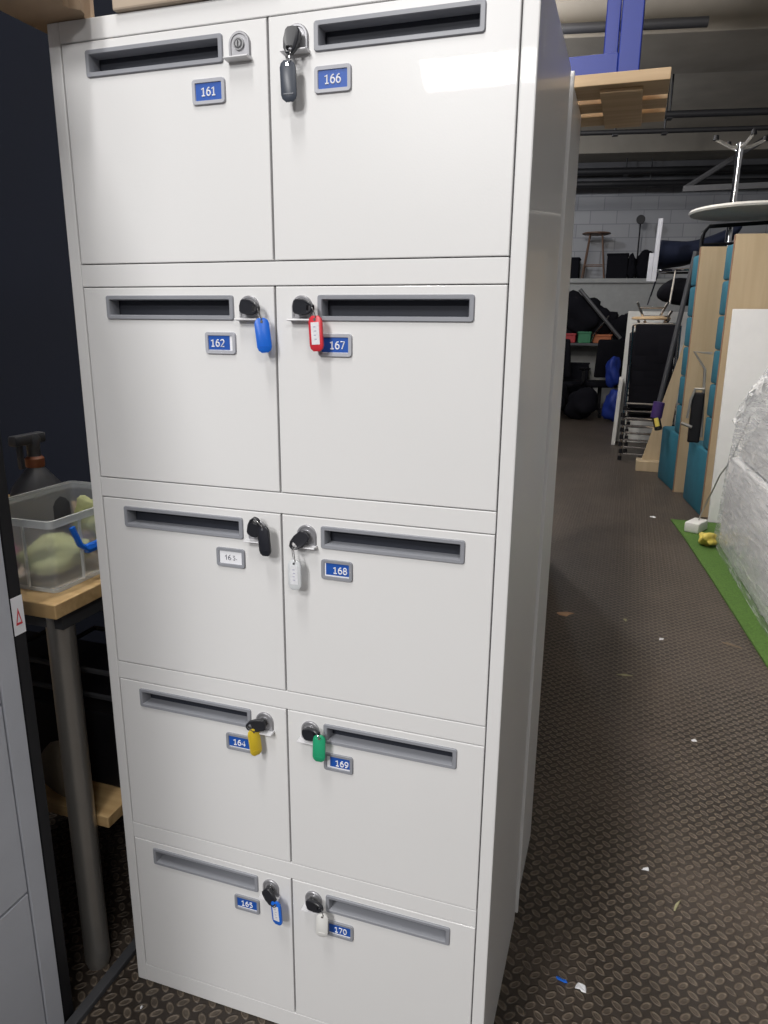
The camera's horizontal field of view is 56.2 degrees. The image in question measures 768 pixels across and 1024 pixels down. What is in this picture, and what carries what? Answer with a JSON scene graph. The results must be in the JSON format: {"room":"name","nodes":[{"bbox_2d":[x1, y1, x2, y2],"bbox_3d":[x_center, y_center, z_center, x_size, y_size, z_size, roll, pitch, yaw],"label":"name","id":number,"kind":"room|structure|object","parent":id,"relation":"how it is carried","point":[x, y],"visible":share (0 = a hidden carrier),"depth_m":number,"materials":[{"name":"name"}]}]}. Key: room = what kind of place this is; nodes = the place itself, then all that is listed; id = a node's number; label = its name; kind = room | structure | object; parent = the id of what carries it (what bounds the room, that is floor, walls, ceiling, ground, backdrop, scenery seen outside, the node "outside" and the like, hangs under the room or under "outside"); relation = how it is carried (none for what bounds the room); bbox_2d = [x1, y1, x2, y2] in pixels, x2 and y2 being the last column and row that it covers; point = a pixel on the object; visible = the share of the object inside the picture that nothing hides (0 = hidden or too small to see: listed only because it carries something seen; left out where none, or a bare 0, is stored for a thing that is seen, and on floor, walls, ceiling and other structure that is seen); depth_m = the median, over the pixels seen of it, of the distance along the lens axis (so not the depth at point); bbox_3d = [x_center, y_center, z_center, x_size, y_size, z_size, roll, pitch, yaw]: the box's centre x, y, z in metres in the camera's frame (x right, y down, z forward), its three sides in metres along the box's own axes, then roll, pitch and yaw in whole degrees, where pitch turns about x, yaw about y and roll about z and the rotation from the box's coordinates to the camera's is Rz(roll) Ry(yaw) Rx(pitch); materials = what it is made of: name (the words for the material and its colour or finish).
{"room":"storage room","nodes":[
{"label":"storage room","id":0,"kind":"room"},
{"bbox_2d":[0,0,117,643],"bbox_3d":[-1.357,-0.625,2.544,3.220,2.700,0.080,5,15,18],"label":"wall partition","id":1,"kind":"structure","parent":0,"point":[41,385],"depth_m":2.39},
{"bbox_2d":[49,410,767,1023],"bbox_3d":[1.244,0.461,4.014,10.000,0.100,19.600,3,15,9],"label":"floor","id":2,"kind":"structure","parent":0,"point":[622,787],"depth_m":2.17,"materials":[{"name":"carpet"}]},
{"bbox_2d":[0,538,64,1023],"bbox_3d":[-1.055,0.151,0.780,0.503,2.100,1.104,5,15,18],"label":"tall cabinet","id":3,"kind":"object","parent":2,"relation":"on","point":[30,993],"visible":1,"depth_m":1.32,"materials":[{"name":"paint"}]},
{"bbox_2d":[0,433,73,1022],"bbox_3d":[-0.674,0.131,1.262,0.069,1.900,0.026,5,15,18],"label":"post","id":4,"kind":"object","parent":2,"relation":"on","point":[6,530],"visible":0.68,"depth_m":1.32,"materials":[{"name":"metal"}]},
{"bbox_2d":[8,494,122,970],"bbox_3d":[-1.199,0.461,1.981,1.453,0.889,0.670,5,15,18],"label":"workbench","id":5,"kind":"object","parent":2,"relation":"on","point":[87,804],"visible":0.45,"depth_m":1.48,"materials":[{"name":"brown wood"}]},
{"bbox_2d":[8,431,73,547],"bbox_3d":[-0.810,-0.054,1.686,0.144,0.263,0.144,5,15,18],"label":"spray bottle","id":6,"kind":"object","parent":5,"relation":"on","point":[55,505],"visible":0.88,"depth_m":1.65,"materials":[{"name":"plastic"}]},
{"bbox_2d":[41,741,65,796],"bbox_3d":[-0.713,0.570,1.596,0.112,0.133,0.061,5,15,18],"label":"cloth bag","id":7,"kind":"object","parent":5,"relation":"on","point":[51,756],"visible":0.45,"depth_m":1.57,"materials":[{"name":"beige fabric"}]},
{"bbox_2d":[9,481,99,592],"bbox_3d":[-0.678,0.044,1.543,0.246,0.146,0.317,5,15,18],"label":"storage box","id":8,"kind":"object","parent":5,"relation":"on","point":[46,525],"visible":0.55,"depth_m":1.42,"materials":[{"name":"clear plastic"}]},
{"bbox_2d":[14,542,21,569],"bbox_3d":[-0.781,0.091,1.463,0.082,0.082,0.032,5,15,18],"label":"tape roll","id":9,"kind":"object","parent":8,"relation":"in","point":[17,549],"visible":0.14,"depth_m":1.46,"materials":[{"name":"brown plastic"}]},
{"bbox_2d":[16,532,91,575],"bbox_3d":[-0.678,0.086,1.493,0.116,0.080,0.166,5,15,18],"label":"folded cloth","id":10,"kind":"object","parent":8,"relation":"in","point":[58,553],"visible":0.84,"depth_m":1.45,"materials":[{"name":"fabric"}]},
{"bbox_2d":[70,495,96,539],"bbox_3d":[-0.630,0.013,1.575,0.106,0.111,0.080,5,15,18],"label":"folded cloth","id":11,"kind":"object","parent":8,"relation":"in","point":[84,502],"visible":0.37,"depth_m":1.54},
{"bbox_2d":[26,609,120,787],"bbox_3d":[-0.835,0.425,1.829,0.631,0.294,0.310,5,15,18],"label":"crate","id":12,"kind":"object","parent":5,"relation":"on","point":[93,656],"visible":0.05,"depth_m":1.66,"materials":[{"name":"black plastic"}]},
{"bbox_2d":[45,781,122,827],"bbox_3d":[-1.169,0.544,2.003,1.393,0.027,0.530,5,15,18],"label":"shelf","id":13,"kind":"object","parent":5,"relation":"attached to","point":[107,798],"depth_m":1.59,"materials":[{"name":"brown wood"}]},
{"bbox_2d":[65,938,135,1023],"bbox_3d":[-0.625,1.039,1.519,0.023,0.014,1.050,5,15,18],"label":"trim","id":14,"kind":"structure","parent":2,"relation":"on","point":[101,987],"depth_m":1.56,"materials":[{"name":"grey paint"}]},
{"bbox_2d":[47,0,570,1023],"bbox_3d":[-0.106,0.118,1.431,0.763,1.850,0.449,5,15,18],"label":"locker","id":15,"kind":"object","parent":2,"relation":"on","point":[409,190],"visible":0.95,"depth_m":1.17,"materials":[{"name":"metal"}]},
{"bbox_2d":[0,0,94,33],"bbox_3d":[-0.495,-0.820,1.112,0.120,0.120,0.270,5,15,18],"label":"cardboard slab","id":16,"kind":"object","parent":15,"relation":"on","point":[37,14],"visible":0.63,"depth_m":1.08,"materials":[{"name":"cardboard"}]},
{"bbox_2d":[112,0,208,13],"bbox_3d":[-0.230,-0.867,1.140,0.272,0.200,0.288,5,15,18],"label":"cardboard box","id":17,"kind":"object","parent":15,"relation":"on","point":[119,6],"visible":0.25,"depth_m":1.06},
{"bbox_2d":[239,299,271,352],"bbox_3d":[-0.199,-0.287,1.111,0.054,0.080,0.017,9,17,29],"label":"key","id":18,"kind":"object","parent":15,"relation":"hanging from","point":[262,328],"visible":1,"depth_m":1.10,"materials":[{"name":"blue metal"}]},
{"bbox_2d":[246,719,265,755],"bbox_3d":[-0.231,0.406,1.301,0.036,0.070,0.019,-1,15,-6],"label":"key","id":19,"kind":"object","parent":15,"relation":"hanging from","point":[257,725],"visible":1,"depth_m":1.29,"materials":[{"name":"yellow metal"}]},
{"bbox_2d":[247,517,270,555],"bbox_3d":[-0.207,0.040,1.199,0.048,0.065,0.018,10,17,31],"label":"key","id":20,"kind":"object","parent":15,"relation":"hanging from","point":[254,529],"visible":1,"depth_m":1.19,"materials":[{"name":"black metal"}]},
{"bbox_2d":[262,887,282,925],"bbox_3d":[-0.214,0.759,1.389,0.046,0.072,0.016,10,17,31],"label":"key","id":21,"kind":"object","parent":15,"relation":"hanging from","point":[268,894],"visible":1,"depth_m":1.38,"materials":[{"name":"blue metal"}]},
{"bbox_2d":[280,25,300,101],"bbox_3d":[-0.130,-0.622,1.002,0.028,0.095,0.020,5,15,18],"label":"key","id":22,"kind":"object","parent":15,"relation":"hanging from","point":[291,38],"visible":1,"depth_m":1.00,"materials":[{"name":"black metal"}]},
{"bbox_2d":[288,530,309,589],"bbox_3d":[-0.140,0.079,1.187,0.037,0.102,0.016,0,15,-2],"label":"key","id":23,"kind":"object","parent":15,"relation":"hanging from","point":[301,538],"visible":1,"depth_m":1.18,"materials":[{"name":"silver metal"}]},
{"bbox_2d":[292,299,323,350],"bbox_3d":[-0.113,-0.281,1.084,0.053,0.076,0.014,9,17,29],"label":"key","id":24,"kind":"object","parent":15,"relation":"hanging from","point":[300,306],"visible":1,"depth_m":1.08,"materials":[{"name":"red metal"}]},
{"bbox_2d":[302,728,325,761],"bbox_3d":[-0.122,0.408,1.266,0.047,0.059,0.015,10,17,32],"label":"key","id":25,"kind":"object","parent":15,"relation":"hanging from","point":[309,734],"visible":1,"depth_m":1.26,"materials":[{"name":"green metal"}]},
{"bbox_2d":[306,898,327,936],"bbox_3d":[-0.126,0.766,1.359,0.047,0.072,0.015,10,18,33],"label":"key","id":26,"kind":"object","parent":15,"relation":"hanging from","point":[312,905],"visible":1,"depth_m":1.35,"materials":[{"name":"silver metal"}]},
{"bbox_2d":[515,71,580,912],"bbox_3d":[0.020,0.026,1.789,0.766,1.849,0.293,5,15,18],"label":"storage cabinet","id":27,"kind":"object","parent":2,"relation":"on","point":[574,115],"visible":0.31,"depth_m":1.61,"materials":[{"name":"metal"}]},
{"bbox_2d":[574,67,671,128],"bbox_3d":[0.182,-0.893,1.619,0.853,0.029,0.305,5,15,18],"label":"wooden pallet","id":28,"kind":"object","parent":27,"relation":"on","point":[623,99],"visible":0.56,"depth_m":1.45,"materials":[{"name":"brown wood"}]},
{"bbox_2d":[569,0,645,75],"bbox_3d":[0.147,-1.377,1.378,0.742,1.028,0.050,5,15,18],"label":"steel frame","id":29,"kind":"object","parent":28,"relation":"on","point":[628,58],"visible":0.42,"depth_m":1.38,"materials":[{"name":"metal"}]},
{"bbox_2d":[561,382,567,409],"bbox_3d":[2.564,-1.727,11.065,0.468,0.723,0.429,5,15,18],"label":"sack","id":30,"kind":"object","parent":2,"relation":"on","point":[564,387],"visible":0.12,"depth_m":10.96,"materials":[{"name":"fabric"}]},
{"bbox_2d":[562,362,589,409],"bbox_3d":[3.134,-2.099,12.026,0.520,0.780,0.280,5,15,18],"label":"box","id":31,"kind":"object","parent":2,"relation":"on","point":[576,374],"visible":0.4,"depth_m":11.83,"materials":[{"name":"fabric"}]},
{"bbox_2d":[563,339,590,408],"bbox_3d":[2.919,-2.151,11.480,0.672,1.194,0.636,-12,19,-39],"label":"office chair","id":32,"kind":"object","parent":2,"relation":"on","point":[567,357],"visible":0.26,"depth_m":11.18,"materials":[{"name":"black fabric"}]},
{"bbox_2d":[575,982,585,992],"bbox_3d":[0.430,1.038,1.575,0.024,0.004,0.022,5,15,18],"label":"crumbs","id":33,"kind":"object","parent":2,"relation":"on","point":[581,986],"visible":1,"depth_m":1.57,"materials":[{"name":"paper"}]},
{"bbox_2d":[564,387,597,419],"bbox_3d":[3.013,-1.656,10.999,0.465,0.508,0.418,10,18,32],"label":"sack","id":34,"kind":"object","parent":2,"relation":"on","point":[581,403],"visible":0.99,"depth_m":10.84,"materials":[{"name":"fabric"}]},
{"bbox_2d":[571,342,597,345],"bbox_3d":[3.501,-2.218,11.901,1.950,1.120,0.400,5,15,18],"label":"trestle table","id":35,"kind":"object","parent":2,"relation":"on","point":[575,343],"visible":0.02,"depth_m":11.64,"materials":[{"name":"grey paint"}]},
{"bbox_2d":[566,333,576,342],"bbox_3d":[3.051,-2.871,11.871,0.240,0.149,0.270,5,15,18],"label":"crate","id":36,"kind":"object","parent":35,"relation":"on","point":[572,336],"visible":0.48,"depth_m":11.74,"materials":[{"name":"red plastic"}]},
{"bbox_2d":[578,332,592,342],"bbox_3d":[3.289,-2.863,11.791,0.220,0.179,0.270,5,15,18],"label":"crate","id":37,"kind":"object","parent":35,"relation":"on","point":[583,337],"visible":0.91,"depth_m":11.68,"materials":[{"name":"green plastic"}]},
{"bbox_2d":[566,290,600,333],"bbox_3d":[3.125,-3.246,11.731,0.786,0.724,0.278,5,15,18],"label":"coat","id":38,"kind":"object","parent":37,"relation":"on","point":[581,317],"visible":0.62,"depth_m":11.61,"materials":[{"name":"fabric"}]},
{"bbox_2d":[579,288,621,338],"bbox_3d":[3.435,-3.147,11.443,0.724,0.790,0.059,5,15,18],"label":"leaning pole","id":39,"kind":"object","parent":35,"relation":"on","point":[581,291],"visible":1,"depth_m":11.42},
{"bbox_2d":[593,334,611,342],"bbox_3d":[3.554,-2.819,11.711,0.300,0.139,0.270,5,15,18],"label":"crate","id":40,"kind":"object","parent":35,"relation":"on","point":[597,337],"visible":0.62,"depth_m":11.59,"materials":[{"name":"orange plastic"}]},
{"bbox_2d":[590,305,618,333],"bbox_3d":[3.518,-3.127,11.705,0.565,0.490,0.235,5,15,18],"label":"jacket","id":41,"kind":"object","parent":40,"relation":"on","point":[604,329],"visible":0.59,"depth_m":11.62,"materials":[{"name":"fabric"}]},
{"bbox_2d":[611,313,627,339],"bbox_3d":[3.920,-2.944,11.547,0.600,0.490,0.286,5,15,18],"label":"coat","id":42,"kind":"object","parent":35,"relation":"on","point":[620,324],"visible":0.27,"depth_m":11.49,"materials":[{"name":"fabric"}]},
{"bbox_2d":[579,339,624,417],"bbox_3d":[3.427,-2.116,11.366,0.636,1.194,0.672,-1,15,-7],"label":"office chair","id":43,"kind":"object","parent":2,"relation":"on","point":[607,348],"visible":0.52,"depth_m":11.01,"materials":[{"name":"black fabric"}]},
{"bbox_2d":[605,356,620,387],"bbox_3d":[3.478,-2.125,10.950,0.226,0.480,0.260,5,15,18],"label":"bag","id":44,"kind":"object","parent":43,"relation":"hanging from","point":[613,366],"visible":0.99,"depth_m":10.88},
{"bbox_2d":[601,389,617,421],"bbox_3d":[3.449,-1.587,10.762,0.361,0.505,0.377,5,15,18],"label":"bag","id":45,"kind":"object","parent":2,"relation":"on","point":[609,406],"visible":0.58,"depth_m":10.68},
{"bbox_2d":[611,377,623,444],"bbox_3d":[2.834,-1.229,8.744,0.073,0.801,0.250,5,15,18],"label":"board","id":46,"kind":"object","parent":2,"relation":"on","point":[620,385],"visible":1,"depth_m":8.63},
{"bbox_2d":[617,394,662,459],"bbox_3d":[2.853,-1.020,7.773,0.508,0.886,0.562,7,16,24],"label":"chair","id":47,"kind":"object","parent":2,"relation":"on","point":[634,415],"visible":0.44,"depth_m":7.64,"materials":[{"name":"metal"}]},
{"bbox_2d":[618,371,672,452],"bbox_3d":[2.853,-1.092,7.742,0.508,0.886,0.562,7,16,23],"label":"chair","id":48,"kind":"object","parent":47,"relation":"on","point":[632,396],"visible":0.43,"depth_m":7.54,"materials":[{"name":"metal"}]},
{"bbox_2d":[618,364,673,445],"bbox_3d":[2.844,-1.165,7.713,0.508,0.886,0.562,7,16,24],"label":"chair","id":49,"kind":"object","parent":48,"relation":"on","point":[634,389],"visible":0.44,"depth_m":7.49,"materials":[{"name":"black fabric"}]},
{"bbox_2d":[619,356,674,438],"bbox_3d":[2.843,-1.238,7.681,0.508,0.886,0.562,7,16,23],"label":"chair","id":50,"kind":"object","parent":49,"relation":"on","point":[636,379],"visible":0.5,"depth_m":7.46,"materials":[{"name":"black fabric"}]},
{"bbox_2d":[620,360,675,431],"bbox_3d":[2.844,-1.310,7.649,0.508,0.886,0.562,7,16,24],"label":"chair","id":51,"kind":"object","parent":50,"relation":"on","point":[646,374],"visible":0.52,"depth_m":7.39,"materials":[{"name":"black fabric"}]},
{"bbox_2d":[621,341,673,424],"bbox_3d":[2.836,-1.383,7.620,0.508,0.886,0.562,7,16,23],"label":"chair","id":52,"kind":"object","parent":51,"relation":"on","point":[638,361],"visible":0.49,"depth_m":7.39,"materials":[{"name":"black fabric"}]},
{"bbox_2d":[620,331,678,416],"bbox_3d":[2.832,-1.456,7.589,0.508,0.886,0.562,7,16,25],"label":"chair","id":53,"kind":"object","parent":52,"relation":"on","point":[664,343],"visible":0.41,"depth_m":7.28,"materials":[{"name":"black fabric"}]},
{"bbox_2d":[623,323,681,412],"bbox_3d":[2.835,-1.528,7.556,0.508,0.886,0.562,7,16,22],"label":"chair","id":54,"kind":"object","parent":53,"relation":"on","point":[646,334],"visible":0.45,"depth_m":7.28,"materials":[{"name":"black fabric"}]},
{"bbox_3d":[2.766,-1.898,7.423,0.380,0.176,0.380,5,15,18],"label":"stool","id":55,"kind":"object","parent":54,"relation":"on","visible":0},
{"bbox_2d":[635,310,672,327],"bbox_3d":[2.785,-1.978,7.396,0.380,0.176,0.380,5,15,18],"label":"stool","id":56,"kind":"object","parent":55,"relation":"on","point":[671,311],"visible":0.49,"depth_m":7.27,"materials":[{"name":"brown wood"}]},
{"bbox_2d":[646,253,653,281],"bbox_3d":[2.658,-2.441,7.189,0.051,0.271,0.044,5,15,18],"label":"post","id":57,"kind":"object","parent":56,"relation":"on","point":[651,255],"visible":1,"depth_m":7.17,"materials":[{"name":"paint"}]},
{"bbox_2d":[632,302,670,319],"bbox_3d":[2.748,-2.064,7.386,0.380,0.176,0.380,5,15,18],"label":"stool","id":58,"kind":"object","parent":56,"relation":"on","point":[637,303],"visible":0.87,"depth_m":7.26,"materials":[{"name":"brown wood"}]},
{"bbox_2d":[651,218,662,281],"bbox_3d":[2.706,-2.592,7.133,0.059,0.591,0.044,5,15,18],"label":"post","id":59,"kind":"object","parent":58,"relation":"on","point":[660,221],"visible":1,"depth_m":7.11,"materials":[{"name":"paint"}]},
{"bbox_2d":[647,226,741,304],"bbox_3d":[3.200,-2.557,7.484,0.809,0.778,0.658,5,15,18],"label":"lounge chair","id":60,"kind":"object","parent":58,"relation":"on","point":[672,254],"visible":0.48,"depth_m":7.31,"materials":[{"name":"blue fabric"}]},
{"bbox_2d":[657,278,694,305],"bbox_3d":[3.140,-2.303,7.534,0.538,0.280,0.454,5,15,18],"label":"seat pad","id":61,"kind":"object","parent":60,"relation":"on","point":[663,293],"visible":0.4,"depth_m":7.44,"materials":[{"name":"black fabric"}]},
{"bbox_2d":[615,311,688,442],"bbox_3d":[3.289,-1.607,8.701,0.822,1.581,0.040,5,15,18],"label":"board","id":62,"kind":"object","parent":2,"relation":"on","point":[674,315],"visible":0.26,"depth_m":8.71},
{"bbox_2d":[635,344,686,471],"bbox_3d":[2.717,-1.029,7.066,0.360,1.260,0.200,5,15,18],"label":"plywood offcut","id":63,"kind":"object","parent":2,"relation":"on","point":[649,462],"visible":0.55,"depth_m":7.09,"materials":[{"name":"brown wood"}]},
{"bbox_2d":[658,246,728,491],"bbox_3d":[3.124,-1.205,6.253,1.110,2.020,0.632,3,15,8],"label":"booth seat","id":64,"kind":"object","parent":2,"relation":"on","point":[707,279],"visible":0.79,"depth_m":5.99,"materials":[{"name":"brown wood"}]},
{"bbox_2d":[650,251,698,430],"bbox_3d":[2.538,-1.479,6.316,0.256,1.538,0.181,5,15,18],"label":"leaning pole","id":65,"kind":"object","parent":64,"relation":"attached to","point":[658,406],"visible":1,"depth_m":6.40,"materials":[{"name":"metal"}]},
{"bbox_2d":[675,404,681,432],"bbox_3d":[3.096,-0.780,6.171,1.102,0.240,0.190,3,15,8],"label":"cushion","id":66,"kind":"object","parent":64,"relation":"on","point":[679,408],"depth_m":6.23,"materials":[{"name":"teal fabric"}]},
{"bbox_2d":[678,376,684,404],"bbox_3d":[3.099,-1.017,6.109,1.102,0.240,0.190,3,15,8],"label":"cushion","id":67,"kind":"object","parent":64,"relation":"on","point":[681,396],"depth_m":6.17,"materials":[{"name":"teal fabric"}]},
{"bbox_2d":[681,347,688,375],"bbox_3d":[3.101,-1.254,6.046,1.102,0.240,0.190,3,15,8],"label":"cushion","id":68,"kind":"object","parent":64,"relation":"on","point":[686,349],"depth_m":6.11,"materials":[{"name":"teal fabric"}]},
{"bbox_2d":[684,317,691,346],"bbox_3d":[3.103,-1.491,5.984,1.102,0.240,0.190,3,15,8],"label":"cushion","id":69,"kind":"object","parent":64,"relation":"on","point":[689,320],"depth_m":6.05,"materials":[{"name":"teal fabric"}]},
{"bbox_2d":[687,286,695,316],"bbox_3d":[3.105,-1.728,5.922,1.102,0.240,0.190,3,15,8],"label":"cushion","id":70,"kind":"object","parent":64,"relation":"on","point":[693,289],"depth_m":5.98,"materials":[{"name":"teal fabric"}]},
{"bbox_2d":[691,255,698,285],"bbox_3d":[3.107,-1.965,5.860,1.102,0.240,0.190,3,15,8],"label":"cushion","id":71,"kind":"object","parent":64,"relation":"on","point":[696,259],"depth_m":5.93,"materials":[{"name":"teal fabric"}]},
{"bbox_2d":[671,519,767,667],"bbox_3d":[2.402,0.529,3.576,1.675,0.010,3.350,5,15,18],"label":"mat","id":72,"kind":"object","parent":2,"relation":"on","point":[713,559],"visible":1,"depth_m":3.99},
{"bbox_2d":[698,532,717,545],"bbox_3d":[2.123,0.180,4.715,0.119,0.103,0.160,5,15,18],"label":"wrapper","id":73,"kind":"object","parent":72,"relation":"on","point":[707,539],"visible":1,"depth_m":4.67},
{"bbox_2d":[684,416,750,533],"bbox_3d":[2.260,-0.251,4.867,0.195,0.840,0.382,-8,17,-29],"label":"power strip","id":74,"kind":"object","parent":72,"relation":"on","point":[695,525],"visible":0.98,"depth_m":5.00,"materials":[{"name":"white plastic"}]},
{"bbox_2d":[719,370,767,623],"bbox_3d":[2.160,-0.125,3.353,0.642,1.361,2.542,4,15,14],"label":"foam block","id":75,"kind":"object","parent":72,"relation":"on","point":[743,537],"visible":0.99,"depth_m":3.95,"materials":[{"name":"white plastic"}]},
{"bbox_2d":[683,233,767,516],"bbox_3d":[3.011,-0.986,5.415,1.110,2.020,0.632,3,15,10],"label":"booth seat","id":76,"kind":"object","parent":2,"relation":"on","point":[746,262],"visible":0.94,"depth_m":5.15,"materials":[{"name":"brown wood"}]},
{"bbox_2d":[681,351,712,442],"bbox_3d":[2.443,-0.897,5.648,0.175,0.708,0.063,5,15,18],"label":"folded chair","id":77,"kind":"object","parent":76,"relation":"on","point":[697,399],"visible":1,"depth_m":5.66,"materials":[{"name":"black plastic"}]},
{"bbox_2d":[703,416,711,449],"bbox_3d":[2.977,-0.562,5.333,1.102,0.240,0.190,3,15,10],"label":"cushion","id":78,"kind":"object","parent":76,"relation":"on","point":[708,424],"depth_m":5.42,"materials":[{"name":"teal fabric"}]},
{"bbox_2d":[707,384,715,416],"bbox_3d":[2.979,-0.799,5.271,1.102,0.240,0.190,3,15,10],"label":"cushion","id":79,"kind":"object","parent":76,"relation":"on","point":[712,392],"depth_m":5.35,"materials":[{"name":"teal fabric"}]},
{"bbox_2d":[711,350,719,383],"bbox_3d":[2.981,-1.036,5.209,1.102,0.240,0.190,3,15,10],"label":"cushion","id":80,"kind":"object","parent":76,"relation":"on","point":[716,360],"depth_m":5.29,"materials":[{"name":"teal fabric"}]},
{"bbox_2d":[715,316,723,349],"bbox_3d":[2.984,-1.273,5.147,1.102,0.240,0.190,3,15,10],"label":"cushion","id":81,"kind":"object","parent":76,"relation":"on","point":[720,327],"depth_m":5.23,"materials":[{"name":"teal fabric"}]},
{"bbox_2d":[719,281,728,314],"bbox_3d":[2.986,-1.510,5.085,1.102,0.240,0.190,3,15,10],"label":"cushion","id":82,"kind":"object","parent":76,"relation":"on","point":[725,286],"depth_m":5.17,"materials":[{"name":"teal fabric"}]},
{"bbox_2d":[723,244,732,279],"bbox_3d":[2.988,-1.747,5.023,1.102,0.240,0.190,3,15,10],"label":"cushion","id":83,"kind":"object","parent":76,"relation":"on","point":[729,254],"depth_m":5.11,"materials":[{"name":"teal fabric"}]},
{"bbox_2d":[724,227,732,245],"bbox_3d":[3.070,-1.457,6.692,0.120,2.283,0.120,5,15,18],"label":"column","id":84,"kind":"structure","parent":2,"relation":"on","point":[729,230],"depth_m":6.41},
{"bbox_2d":[698,220,767,254],"bbox_3d":[3.322,-1.392,6.447,1.134,2.286,0.034,5,15,18],"label":"frame","id":85,"kind":"object","parent":2,"relation":"on","point":[701,244],"visible":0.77,"depth_m":6.29,"materials":[{"name":"black metal"}]},
{"bbox_2d":[688,129,767,221],"bbox_3d":[2.996,-2.704,5.774,0.970,0.590,0.970,5,15,18],"label":"pedestal table","id":86,"kind":"object","parent":85,"relation":"on","point":[733,211],"visible":1,"depth_m":5.76,"materials":[{"name":"silver metal"}]},
{"bbox_2d":[708,309,767,522],"bbox_3d":[2.870,-0.637,5.058,0.950,1.517,0.083,4,15,12],"label":"sheet","id":87,"kind":"object","parent":2,"relation":"on","point":[747,354],"visible":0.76,"depth_m":5.07,"materials":[{"name":"plastic"}]},
{"bbox_2d":[555,0,767,130],"bbox_3d":[1.283,-3.819,2.892,10.000,0.150,19.600,3,15,9],"label":"ceiling","id":88,"kind":"structure","parent":0,"point":[735,89],"depth_m":9.39,"materials":[{"name":"concrete"}]},
{"bbox_2d":[561,16,708,34],"bbox_3d":[0.352,-4.441,6.418,4.850,0.454,0.114,3,15,9],"label":"ceiling pipe","id":89,"kind":"object","parent":88,"relation":"hanging from","point":[696,21],"visible":0.21,"depth_m":6.14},
{"bbox_2d":[556,0,767,73],"bbox_3d":[1.933,-4.727,7.242,9.880,0.310,1.170,3,15,9],"label":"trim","id":90,"kind":"structure","parent":88,"relation":"attached to","point":[735,38],"depth_m":6.71,"materials":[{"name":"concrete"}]},
{"bbox_2d":[580,79,767,136],"bbox_3d":[2.458,-4.775,8.362,8.400,0.755,0.086,3,15,9],"label":"ceiling pipe","id":91,"kind":"object","parent":88,"relation":"hanging from","point":[664,131],"visible":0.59,"depth_m":8.29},
{"bbox_2d":[664,74,767,120],"bbox_3d":[4.517,-4.714,7.937,4.200,0.622,0.110,3,15,9],"label":"ceiling pipe","id":92,"kind":"object","parent":88,"relation":"hanging from","point":[669,115],"visible":0.58,"depth_m":8.10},
{"bbox_2d":[571,187,767,277],"bbox_3d":[2.791,-4.103,12.799,10.000,4.300,0.152,3,15,9],"label":"wall","id":93,"kind":"structure","parent":0,"point":[616,211],"depth_m":12.24,"materials":[{"name":"brick"}]},
{"bbox_2d":[569,278,687,407],"bbox_3d":[3.945,-2.890,12.451,5.540,2.150,0.740,3,15,9],"label":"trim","id":94,"kind":"structure","parent":93,"relation":"attached to","point":[620,295],"depth_m":11.95,"materials":[{"name":"metal"}]},
{"bbox_2d":[570,257,580,277],"bbox_3d":[3.252,-4.139,12.257,0.160,0.348,0.370,5,15,18],"label":"box","id":95,"kind":"object","parent":94,"relation":"on","point":[575,261],"visible":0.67,"depth_m":12.10,"materials":[{"name":"fabric"}]},
{"bbox_2d":[581,231,610,277],"bbox_3d":[3.540,-4.294,12.090,0.460,0.742,0.460,5,15,18],"label":"wooden stool","id":96,"kind":"object","parent":94,"relation":"on","point":[593,233],"visible":0.91,"depth_m":11.98,"materials":[{"name":"brown wood"}]},
{"bbox_2d":[606,253,628,277],"bbox_3d":[3.902,-4.103,12.042,0.350,0.398,0.370,5,15,18],"label":"box","id":97,"kind":"object","parent":94,"relation":"on","point":[617,263],"visible":0.84,"depth_m":11.88,"materials":[{"name":"fabric"}]},
{"bbox_2d":[627,253,636,277],"bbox_3d":[4.084,-4.024,11.882,0.170,0.493,0.171,5,15,18],"label":"bag","id":98,"kind":"object","parent":94,"relation":"on","point":[631,269],"visible":0.97,"depth_m":11.84,"materials":[{"name":"black fabric"}]},
{"bbox_2d":[635,215,644,277],"bbox_3d":[4.202,-4.371,11.896,0.220,0.997,0.220,5,15,18],"label":"desk fan","id":99,"kind":"object","parent":94,"relation":"on","point":[640,219],"visible":0.59,"depth_m":11.76,"materials":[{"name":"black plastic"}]},
{"bbox_2d":[635,250,652,277],"bbox_3d":[4.295,-4.078,11.915,0.301,0.488,0.287,5,15,18],"label":"bag","id":100,"kind":"object","parent":94,"relation":"on","point":[643,258],"visible":0.64,"depth_m":11.80,"materials":[{"name":"black fabric"}]},
{"bbox_2d":[576,158,767,188],"bbox_3d":[2.720,-5.664,12.163,9.880,0.360,0.291,3,15,9],"label":"trim","id":101,"kind":"structure","parent":93,"relation":"attached to","point":[759,160],"depth_m":11.74,"materials":[{"name":"paint"}]},
{"bbox_2d":[576,157,767,187],"bbox_3d":[3.004,-5.509,11.744,8.400,0.442,0.130,3,15,9],"label":"pipe","id":102,"kind":"object","parent":93,"relation":"hanging from","point":[650,183],"visible":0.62,"depth_m":11.54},
{"bbox_2d":[577,157,767,175],"bbox_3d":[2.997,-5.581,11.674,8.400,0.267,0.140,3,15,9],"label":"pipe","id":103,"kind":"object","parent":93,"relation":"hanging from","point":[625,171],"visible":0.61,"depth_m":11.44,"materials":[{"name":"metal"}]},
{"bbox_2d":[578,130,767,162],"bbox_3d":[2.672,-5.907,11.767,9.880,0.310,0.940,3,15,9],"label":"ceiling beam","id":104,"kind":"structure","parent":93,"relation":"attached to","point":[700,145],"depth_m":11.14,"materials":[{"name":"concrete"}]},
{"bbox_3d":[6.169,-1.415,2.668,0.150,4.300,19.500,3,15,9],"label":"wall","id":105,"kind":"structure","parent":0,"visible":0},
{"bbox_2d":[682,134,767,191],"bbox_3d":[5.358,-4.571,9.038,2.900,0.898,0.080,5,15,18],"label":"brace","id":106,"kind":"object","parent":105,"relation":"attached to","point":[691,186],"visible":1,"depth_m":9.40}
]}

